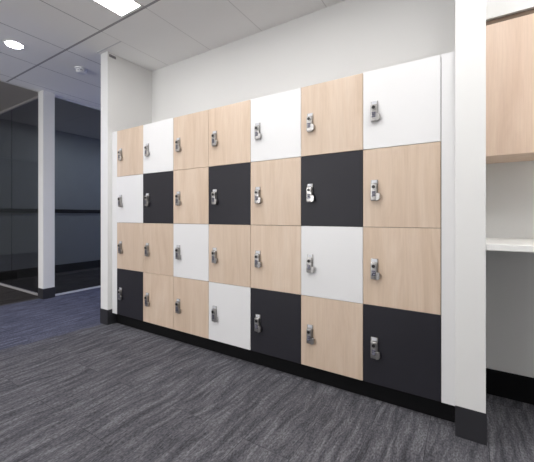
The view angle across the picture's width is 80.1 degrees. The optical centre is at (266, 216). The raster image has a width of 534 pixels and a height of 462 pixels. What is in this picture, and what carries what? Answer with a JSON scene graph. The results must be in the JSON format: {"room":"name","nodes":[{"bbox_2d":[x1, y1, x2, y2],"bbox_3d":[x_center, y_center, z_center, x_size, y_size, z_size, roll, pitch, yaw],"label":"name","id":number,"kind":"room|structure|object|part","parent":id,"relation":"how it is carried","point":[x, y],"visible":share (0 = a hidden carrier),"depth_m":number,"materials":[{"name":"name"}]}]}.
{"room":"office locker area","nodes":[
{"label":"office locker area","id":0,"kind":"room"},
{"bbox_2d":[38,90,54,288],"bbox_3d":[-2.909,-0.278,4.194,0.136,2.700,0.136,0,0,32],"label":"wall","id":1,"kind":"structure","parent":0,"point":[46,100],"depth_m":4.15,"materials":[{"name":"white paint"}]},
{"bbox_2d":[0,96,37,295],"bbox_3d":[-5.535,-0.278,5.835,6.045,2.700,0.044,0,0,32],"label":"window frame","id":2,"kind":"structure","parent":1,"relation":"in","point":[33,99],"depth_m":4.60,"materials":[{"name":"silver metal"}]},
{"bbox_3d":[-5.535,-1.614,5.835,6.045,0.028,0.044,0,0,32],"label":"frame","id":3,"kind":"part","parent":2,"relation":"part of","materials":[{"name":"silver metal"}]},
{"bbox_3d":[-5.535,1.061,5.835,6.045,0.022,0.044,0,0,32],"label":"frame","id":4,"kind":"part","parent":2,"relation":"part of","materials":[{"name":"silver metal"}]},
{"bbox_2d":[38,287,54,298],"bbox_3d":[-2.909,1.004,4.194,0.144,0.135,0.144,0,0,32],"label":"baseboard","id":5,"kind":"structure","parent":1,"relation":"attached to","point":[46,293],"depth_m":4.14,"materials":[{"name":"grey rubber"}]},
{"bbox_2d":[55,95,100,295],"bbox_3d":[-1.083,-0.278,7.129,0.044,2.700,6.771,0,0,32],"label":"window","id":6,"kind":"structure","parent":1,"relation":"in","point":[56,96],"depth_m":4.51,"materials":[{"name":"silver metal"}]},
{"bbox_3d":[-1.083,-1.614,7.129,0.044,0.028,6.771,0,0,32],"label":"frame","id":7,"kind":"part","parent":6,"relation":"part of","materials":[{"name":"silver metal"}]},
{"bbox_3d":[-1.083,1.061,7.129,0.044,0.022,6.771,0,0,32],"label":"frame","id":8,"kind":"part","parent":6,"relation":"part of","materials":[{"name":"silver metal"}]},
{"bbox_2d":[0,119,100,271],"bbox_3d":[-2.731,-0.278,8.123,0.100,2.700,6.850,0,0,32],"label":"wall","id":9,"kind":"structure","parent":0,"point":[77,157],"depth_m":6.02,"materials":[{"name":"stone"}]},
{"bbox_2d":[0,260,100,280],"bbox_3d":[-2.677,0.997,8.101,0.015,0.150,6.830,0,0,32],"label":"baseboard","id":10,"kind":"structure","parent":9,"relation":"attached to","point":[29,272],"depth_m":5.99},
{"bbox_2d":[0,208,100,212],"bbox_3d":[-2.671,-0.098,8.097,0.030,0.070,6.830,0,0,32],"label":"trim","id":11,"kind":"structure","parent":9,"relation":"attached to","point":[2,210],"depth_m":5.71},
{"bbox_2d":[101,51,151,309],"bbox_3d":[0.243,-0.278,6.152,0.120,2.700,7.045,0,0,32],"label":"wall","id":12,"kind":"structure","parent":0,"point":[126,86],"depth_m":3.19,"materials":[{"name":"white paint"}]},
{"bbox_2d":[100,308,116,324],"bbox_3d":[-1.496,0.998,3.364,0.128,0.148,0.479,0,0,32],"label":"baseboard","id":13,"kind":"structure","parent":12,"relation":"attached to","point":[107,317],"depth_m":3.16,"materials":[{"name":"grey rubber"}]},
{"bbox_2d":[97,41,120,52],"bbox_3d":[-1.524,-1.627,3.059,0.390,0.002,0.012,0,0,32],"label":"trim","id":14,"kind":"structure","parent":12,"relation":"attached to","point":[119,41],"depth_m":3.04,"materials":[{"name":"silver metal"}]},
{"bbox_2d":[112,131,118,313],"bbox_3d":[-1.506,0.062,3.157,0.080,1.801,0.018,0,0,32],"label":"filler panel","id":15,"kind":"object","parent":12,"relation":"attached to","point":[114,134],"visible":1,"depth_m":3.15,"materials":[{"name":"white laminate"}]},
{"bbox_2d":[0,0,344,139],"bbox_3d":[-1.927,-1.678,4.292,14.000,0.100,12.500,0,0,32],"label":"ceiling","id":16,"kind":"structure","parent":0,"point":[167,32],"depth_m":2.89,"materials":[{"name":"white tile"}]},
{"bbox_2d":[3,39,24,48],"bbox_3d":[-2.390,-1.622,3.005,0.164,0.012,0.164,0,0,32],"label":"recessed light","id":17,"kind":"object","parent":16,"relation":"in","point":[11,43],"visible":1,"depth_m":2.99,"materials":[{"name":"white plastic"}]},
{"bbox_2d":[74,66,87,74],"bbox_3d":[-2.051,-1.603,3.508,0.134,0.049,0.134,0,0,32],"label":"smoke detector","id":18,"kind":"object","parent":16,"relation":"attached to","point":[80,70],"visible":1,"depth_m":3.47,"materials":[{"name":"white plastic"}]},
{"bbox_2d":[93,0,141,16],"bbox_3d":[-1.385,-1.624,2.015,0.260,0.008,1.190,0,0,32],"label":"recessed light","id":19,"kind":"object","parent":16,"relation":"in","point":[121,8],"visible":1,"depth_m":2.44,"materials":[{"name":"white plastic"}]},
{"bbox_2d":[0,267,533,461],"bbox_3d":[-1.927,1.097,4.292,14.000,0.050,12.500,0,0,32],"label":"floor","id":20,"kind":"structure","parent":0,"point":[115,392],"depth_m":1.77,"materials":[{"name":"grey carpet"}]},
{"bbox_2d":[117,268,142,320],"bbox_3d":[-1.191,0.737,3.205,0.399,0.449,0.498,0,0,32],"label":"locker","id":21,"kind":"object","parent":20,"relation":"on","point":[129,282],"visible":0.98,"depth_m":3.01,"materials":[{"name":"grey laminate"}]},
{"bbox_2d":[117,223,142,271],"bbox_3d":[-1.191,0.287,3.205,0.399,0.449,0.498,0,0,32],"label":"locker","id":22,"kind":"object","parent":21,"relation":"on","point":[129,235],"visible":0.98,"depth_m":3.01,"materials":[{"name":"brown wood"}]},
{"bbox_2d":[117,174,142,222],"bbox_3d":[-1.191,-0.163,3.205,0.399,0.449,0.498,0,0,32],"label":"locker","id":23,"kind":"object","parent":22,"relation":"on","point":[129,188],"visible":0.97,"depth_m":3.01,"materials":[{"name":"white laminate"}]},
{"bbox_2d":[117,125,142,176],"bbox_3d":[-1.191,-0.613,3.205,0.399,0.449,0.498,0,0,32],"label":"locker","id":24,"kind":"object","parent":23,"relation":"on","point":[129,141],"visible":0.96,"depth_m":3.01,"materials":[{"name":"brown wood"}]},
{"bbox_2d":[143,272,173,328],"bbox_3d":[-0.852,0.737,2.993,0.399,0.449,0.498,0,0,32],"label":"locker","id":25,"kind":"object","parent":20,"relation":"on","point":[157,288],"visible":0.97,"depth_m":2.80,"materials":[{"name":"brown wood"}]},
{"bbox_2d":[143,223,176,275],"bbox_3d":[-0.852,0.287,2.993,0.399,0.449,0.498,0,0,32],"label":"locker","id":26,"kind":"object","parent":25,"relation":"on","point":[157,237],"visible":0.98,"depth_m":2.80,"materials":[{"name":"brown wood"}]},
{"bbox_2d":[143,171,172,222],"bbox_3d":[-0.852,-0.163,2.993,0.399,0.449,0.498,0,0,32],"label":"locker","id":27,"kind":"object","parent":26,"relation":"on","point":[157,187],"visible":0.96,"depth_m":2.80,"materials":[{"name":"grey laminate"}]},
{"bbox_2d":[143,118,172,173],"bbox_3d":[-0.852,-0.613,2.993,0.399,0.449,0.498,0,0,32],"label":"locker","id":28,"kind":"object","parent":27,"relation":"on","point":[157,136],"visible":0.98,"depth_m":2.80,"materials":[{"name":"white laminate"}]},
{"bbox_2d":[173,277,208,338],"bbox_3d":[-0.512,0.737,2.782,0.399,0.449,0.498,0,0,32],"label":"locker","id":29,"kind":"object","parent":20,"relation":"on","point":[190,296],"visible":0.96,"depth_m":2.59,"materials":[{"name":"brown wood"}]},
{"bbox_2d":[173,224,208,280],"bbox_3d":[-0.512,0.287,2.782,0.399,0.449,0.498,0,0,32],"label":"locker","id":30,"kind":"object","parent":29,"relation":"on","point":[190,241],"visible":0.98,"depth_m":2.59,"materials":[{"name":"white laminate"}]},
{"bbox_2d":[173,167,208,223],"bbox_3d":[-0.512,-0.163,2.782,0.399,0.449,0.498,0,0,32],"label":"locker","id":31,"kind":"object","parent":30,"relation":"on","point":[190,186],"visible":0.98,"depth_m":2.59,"materials":[{"name":"brown wood"}]},
{"bbox_2d":[173,110,208,170],"bbox_3d":[-0.512,-0.613,2.782,0.399,0.449,0.498,0,0,32],"label":"locker","id":32,"kind":"object","parent":31,"relation":"on","point":[190,131],"visible":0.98,"depth_m":2.59,"materials":[{"name":"brown wood"}]},
{"bbox_2d":[209,282,250,349],"bbox_3d":[-0.173,0.737,2.570,0.399,0.449,0.498,0,0,32],"label":"locker","id":33,"kind":"object","parent":20,"relation":"on","point":[229,305],"visible":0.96,"depth_m":2.38,"materials":[{"name":"white laminate"}]},
{"bbox_2d":[209,224,250,286],"bbox_3d":[-0.173,0.287,2.570,0.399,0.449,0.498,0,0,32],"label":"locker","id":34,"kind":"object","parent":33,"relation":"on","point":[229,244],"visible":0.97,"depth_m":2.38,"materials":[{"name":"brown wood"}]},
{"bbox_2d":[209,162,250,224],"bbox_3d":[-0.173,-0.163,2.570,0.399,0.449,0.498,0,0,32],"label":"locker","id":35,"kind":"object","parent":34,"relation":"on","point":[229,185],"visible":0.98,"depth_m":2.38,"materials":[{"name":"grey laminate"}]},
{"bbox_2d":[209,100,250,166],"bbox_3d":[-0.173,-0.613,2.570,0.399,0.449,0.498,0,0,32],"label":"locker","id":36,"kind":"object","parent":35,"relation":"on","point":[229,125],"visible":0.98,"depth_m":2.38,"materials":[{"name":"brown wood"}]},
{"bbox_2d":[251,288,300,363],"bbox_3d":[0.166,0.737,2.358,0.399,0.449,0.498,0,0,32],"label":"locker","id":37,"kind":"object","parent":20,"relation":"on","point":[275,315],"visible":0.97,"depth_m":2.17,"materials":[{"name":"grey laminate"}]},
{"bbox_2d":[251,225,300,294],"bbox_3d":[0.166,0.287,2.358,0.399,0.449,0.498,0,0,32],"label":"locker","id":38,"kind":"object","parent":37,"relation":"on","point":[275,249],"visible":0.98,"depth_m":2.17,"materials":[{"name":"brown wood"}]},
{"bbox_2d":[251,157,300,225],"bbox_3d":[0.166,-0.163,2.358,0.399,0.449,0.498,0,0,32],"label":"locker","id":39,"kind":"object","parent":38,"relation":"on","point":[275,184],"visible":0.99,"depth_m":2.17,"materials":[{"name":"brown wood"}]},
{"bbox_2d":[251,88,300,161],"bbox_3d":[0.166,-0.613,2.358,0.399,0.449,0.498,0,0,32],"label":"locker","id":40,"kind":"object","parent":39,"relation":"on","point":[275,118],"visible":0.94,"depth_m":2.17,"materials":[{"name":"white laminate"}]},
{"bbox_2d":[117,314,454,422],"bbox_3d":[-0.158,1.018,2.607,2.935,0.107,0.425,0,0,32],"label":"plinth","id":41,"kind":"object","parent":20,"relation":"on","point":[420,404],"visible":0.24,"depth_m":2.08,"materials":[{"name":"black laminate"}]},
{"bbox_2d":[301,295,362,380],"bbox_3d":[0.506,0.737,2.146,0.399,0.449,0.498,0,0,32],"label":"locker","id":42,"kind":"object","parent":20,"relation":"on","point":[331,329],"visible":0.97,"depth_m":1.96,"materials":[{"name":"brown wood"}]},
{"bbox_2d":[301,226,362,303],"bbox_3d":[0.506,0.287,2.146,0.399,0.449,0.498,0,0,32],"label":"locker","id":43,"kind":"object","parent":42,"relation":"on","point":[331,256],"visible":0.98,"depth_m":1.96,"materials":[{"name":"white laminate"}]},
{"bbox_2d":[301,150,362,226],"bbox_3d":[0.506,-0.163,2.146,0.399,0.449,0.498,0,0,32],"label":"locker","id":44,"kind":"object","parent":43,"relation":"on","point":[331,184],"visible":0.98,"depth_m":1.96,"materials":[{"name":"grey laminate"}]},
{"bbox_2d":[301,73,362,156],"bbox_3d":[0.506,-0.613,2.146,0.399,0.449,0.498,0,0,32],"label":"locker","id":45,"kind":"object","parent":44,"relation":"on","point":[331,111],"visible":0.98,"depth_m":1.96,"materials":[{"name":"brown wood"}]},
{"bbox_2d":[363,304,440,401],"bbox_3d":[0.845,0.737,1.935,0.399,0.449,0.498,0,0,32],"label":"locker","id":46,"kind":"object","parent":20,"relation":"on","point":[402,348],"visible":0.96,"depth_m":1.74,"materials":[{"name":"grey laminate"}]},
{"bbox_2d":[363,227,440,314],"bbox_3d":[0.845,0.287,1.935,0.399,0.449,0.498,0,0,32],"label":"locker","id":47,"kind":"object","parent":46,"relation":"on","point":[402,265],"visible":1,"depth_m":1.75,"materials":[{"name":"brown wood"}]},
{"bbox_2d":[363,142,440,227],"bbox_3d":[0.845,-0.163,1.935,0.399,0.449,0.498,0,0,32],"label":"locker","id":48,"kind":"object","parent":47,"relation":"on","point":[402,184],"visible":0.99,"depth_m":1.74,"materials":[{"name":"brown wood"}]},
{"bbox_2d":[363,55,440,149],"bbox_3d":[0.845,-0.613,1.935,0.399,0.449,0.498,0,0,32],"label":"locker","id":49,"kind":"object","parent":48,"relation":"on","point":[402,102],"visible":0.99,"depth_m":1.74,"materials":[{"name":"white laminate"}]},
{"bbox_2d":[152,0,533,377],"bbox_3d":[1.317,-0.278,2.014,6.083,2.700,0.120,0,0,32],"label":"wall","id":50,"kind":"structure","parent":0,"point":[346,38],"depth_m":2.28,"materials":[{"name":"white paint"}]},
{"bbox_2d":[486,9,533,163],"bbox_3d":[1.908,-0.672,1.385,1.600,0.715,0.318,0,0,32],"label":"upper cabinet","id":51,"kind":"object","parent":50,"relation":"attached to","point":[510,38],"visible":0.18,"depth_m":1.62,"materials":[{"name":"brown wood"}]},
{"bbox_2d":[486,368,533,404],"bbox_3d":[1.992,0.997,1.516,1.611,0.150,0.012,0,0,32],"label":"baseboard","id":52,"kind":"structure","parent":50,"relation":"attached to","point":[512,386],"depth_m":1.86,"materials":[{"name":"black plastic"}]},
{"bbox_2d":[486,238,533,252],"bbox_3d":[1.853,0.144,1.294,1.608,0.031,0.536,0,0,32],"label":"countertop","id":53,"kind":"structure","parent":50,"relation":"attached to","point":[492,244],"depth_m":1.48,"materials":[{"name":"white laminate"}]},
{"bbox_2d":[455,0,485,413],"bbox_3d":[1.116,-0.278,1.751,0.124,2.700,0.540,0,0,32],"label":"wall","id":54,"kind":"structure","parent":0,"point":[470,15],"depth_m":1.52,"materials":[{"name":"white paint"}]},
{"bbox_2d":[441,51,454,405],"bbox_3d":[0.933,0.062,1.635,0.063,1.801,0.018,0,0,32],"label":"filler panel","id":55,"kind":"object","parent":54,"relation":"attached to","point":[447,59],"visible":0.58,"depth_m":1.63,"materials":[{"name":"white laminate"}]},
{"bbox_2d":[455,405,486,445],"bbox_3d":[0.989,0.998,1.544,0.128,0.148,0.064,0,0,32],"label":"baseboard","id":56,"kind":"structure","parent":54,"relation":"attached to","point":[471,425],"depth_m":1.51,"materials":[{"name":"black plastic"}]},
{"bbox_2d":[486,0,533,20],"bbox_3d":[1.909,-1.330,1.383,1.611,0.596,0.325,0,0,32],"label":"wall","id":57,"kind":"structure","parent":0,"point":[495,9],"depth_m":1.62,"materials":[{"name":"white paint"}]}
]}

